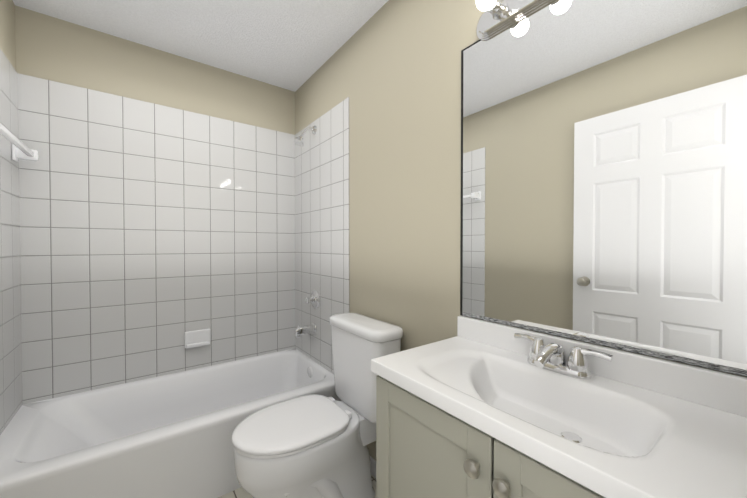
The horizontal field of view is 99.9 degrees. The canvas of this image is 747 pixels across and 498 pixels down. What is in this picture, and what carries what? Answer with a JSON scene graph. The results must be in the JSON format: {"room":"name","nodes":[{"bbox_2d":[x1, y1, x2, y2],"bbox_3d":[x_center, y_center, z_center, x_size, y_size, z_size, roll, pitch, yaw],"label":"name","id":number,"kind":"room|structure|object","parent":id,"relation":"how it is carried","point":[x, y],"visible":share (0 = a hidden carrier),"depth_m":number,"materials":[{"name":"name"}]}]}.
{"room":"bathroom","nodes":[
{"label":"bathroom","id":0,"kind":"room"},
{"bbox_2d":[0,0,15,69],"bbox_3d":[-1.094,-0.001,0.563,0.100,2.440,2.520,-1,1,-37],"label":"wall","id":1,"kind":"structure","parent":0,"point":[7,30],"depth_m":1.50,"materials":[{"name":"beige paint"}]},
{"bbox_2d":[0,49,22,434],"bbox_3d":[-1.589,-0.032,1.313,0.008,1.718,0.725,-1,1,-37],"label":"wall tile","id":2,"kind":"structure","parent":1,"relation":"attached to","point":[11,394],"depth_m":1.47,"materials":[{"name":"white tile"}]},
{"bbox_2d":[0,123,38,161],"bbox_3d":[-1.540,-0.466,1.319,0.085,0.080,0.619,-1,1,-37],"label":"towel rail","id":3,"kind":"object","parent":2,"relation":"attached to","point":[20,150],"visible":0.98,"depth_m":1.49,"materials":[{"name":"white ceramic"}]},
{"bbox_2d":[15,5,294,134],"bbox_3d":[-1.245,-0.022,2.088,1.689,2.440,0.100,-1,1,-37],"label":"wall","id":4,"kind":"structure","parent":0,"point":[56,49],"depth_m":1.89,"materials":[{"name":"beige paint"}]},
{"bbox_2d":[18,73,294,403],"bbox_3d":[-1.212,-0.042,2.044,1.489,1.718,0.008,-1,1,-37],"label":"wall tile","id":5,"kind":"structure","parent":4,"relation":"attached to","point":[151,234],"depth_m":1.90,"materials":[{"name":"white tile"}]},
{"bbox_2d":[184,328,210,347],"bbox_3d":[-1.154,0.584,2.066,0.152,0.108,0.040,-1,1,-37],"label":"soap dish","id":6,"kind":"object","parent":5,"relation":"attached to","point":[198,338],"visible":1,"depth_m":2.06,"materials":[{"name":"white ceramic"}]},
{"bbox_2d":[12,0,387,91],"bbox_3d":[-0.488,-1.278,1.063,1.689,0.100,2.620,-1,1,-37],"label":"ceiling","id":7,"kind":"structure","parent":0,"point":[293,45],"depth_m":1.75,"materials":[{"name":"white paint"}]},
{"bbox_2d":[218,474,375,497],"bbox_3d":[-0.488,1.262,1.097,1.689,0.100,2.620,-1,1,-37],"label":"floor","id":8,"kind":"structure","parent":0,"point":[241,492],"depth_m":1.55,"materials":[{"name":"tile"}]},
{"bbox_2d":[0,348,341,497],"bbox_3d":[-0.987,0.997,1.757,1.483,0.413,0.754,-1,1,-37],"label":"bathtub","id":9,"kind":"object","parent":8,"relation":"on","point":[167,436],"visible":0.67,"depth_m":1.51,"materials":[{"name":"white ceramic"}]},
{"bbox_2d":[231,313,402,497],"bbox_3d":[-0.259,0.782,1.412,0.702,0.856,0.458,-1,1,-37],"label":"toilet","id":10,"kind":"object","parent":8,"relation":"on","point":[310,446],"visible":0.98,"depth_m":1.35,"materials":[{"name":"white ceramic"}]},
{"bbox_2d":[371,316,746,497],"bbox_3d":[0.397,0.738,0.769,0.451,0.957,0.800,-1,1,-37],"label":"bathroom vanity","id":11,"kind":"object","parent":8,"relation":"on","point":[475,408],"visible":1,"depth_m":0.73,"materials":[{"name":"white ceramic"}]},
{"bbox_2d":[295,0,746,460],"bbox_3d":[0.177,-0.014,1.517,0.100,2.440,2.520,-1,1,-37],"label":"wall","id":12,"kind":"structure","parent":0,"point":[391,69],"depth_m":1.47,"materials":[{"name":"beige paint"}]},
{"bbox_2d":[295,97,348,372],"bbox_3d":[-0.384,-0.044,2.174,0.008,1.718,0.795,-1,1,-37],"label":"wall tile","id":13,"kind":"structure","parent":12,"relation":"attached to","point":[322,211],"depth_m":2.11,"materials":[{"name":"white tile"}]},
{"bbox_2d":[294,125,316,145],"bbox_3d":[-0.470,-0.786,2.146,0.151,0.160,0.072,-1,1,-37],"label":"shower head","id":14,"kind":"object","parent":13,"relation":"attached to","point":[299,140],"visible":1,"depth_m":2.13},
{"bbox_2d":[295,323,315,337],"bbox_3d":[-0.476,0.555,2.178,0.144,0.085,0.068,-1,1,-37],"label":"tub spout","id":15,"kind":"object","parent":13,"relation":"attached to","point":[300,331],"visible":1,"depth_m":2.15,"materials":[{"name":"silver metal"}]},
{"bbox_2d":[305,290,319,308],"bbox_3d":[-0.437,0.349,2.180,0.075,0.132,0.132,-1,1,-37],"label":"tub valve","id":16,"kind":"object","parent":13,"relation":"attached to","point":[314,300],"visible":1,"depth_m":2.17,"materials":[{"name":"silver metal"}]},
{"bbox_2d":[370,456,375,477],"bbox_3d":[0.100,1.163,1.542,0.012,0.085,0.818,-1,1,-37],"label":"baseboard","id":17,"kind":"structure","parent":12,"relation":"attached to","point":[373,467],"depth_m":1.67,"materials":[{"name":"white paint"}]},
{"bbox_2d":[476,0,553,39],"bbox_3d":[0.508,-0.790,0.856,0.133,0.104,0.613,-1,1,-37],"label":"sconce","id":18,"kind":"object","parent":12,"relation":"attached to","point":[497,17],"visible":1,"depth_m":1.02,"materials":[{"name":"silver metal"}]},
{"bbox_2d":[460,0,746,376],"bbox_3d":[0.559,-0.251,0.913,0.006,1.014,0.738,-1,1,-37],"label":"mirror","id":19,"kind":"object","parent":12,"relation":"attached to","point":[603,172],"visible":1,"depth_m":0.82,"materials":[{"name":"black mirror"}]}
]}

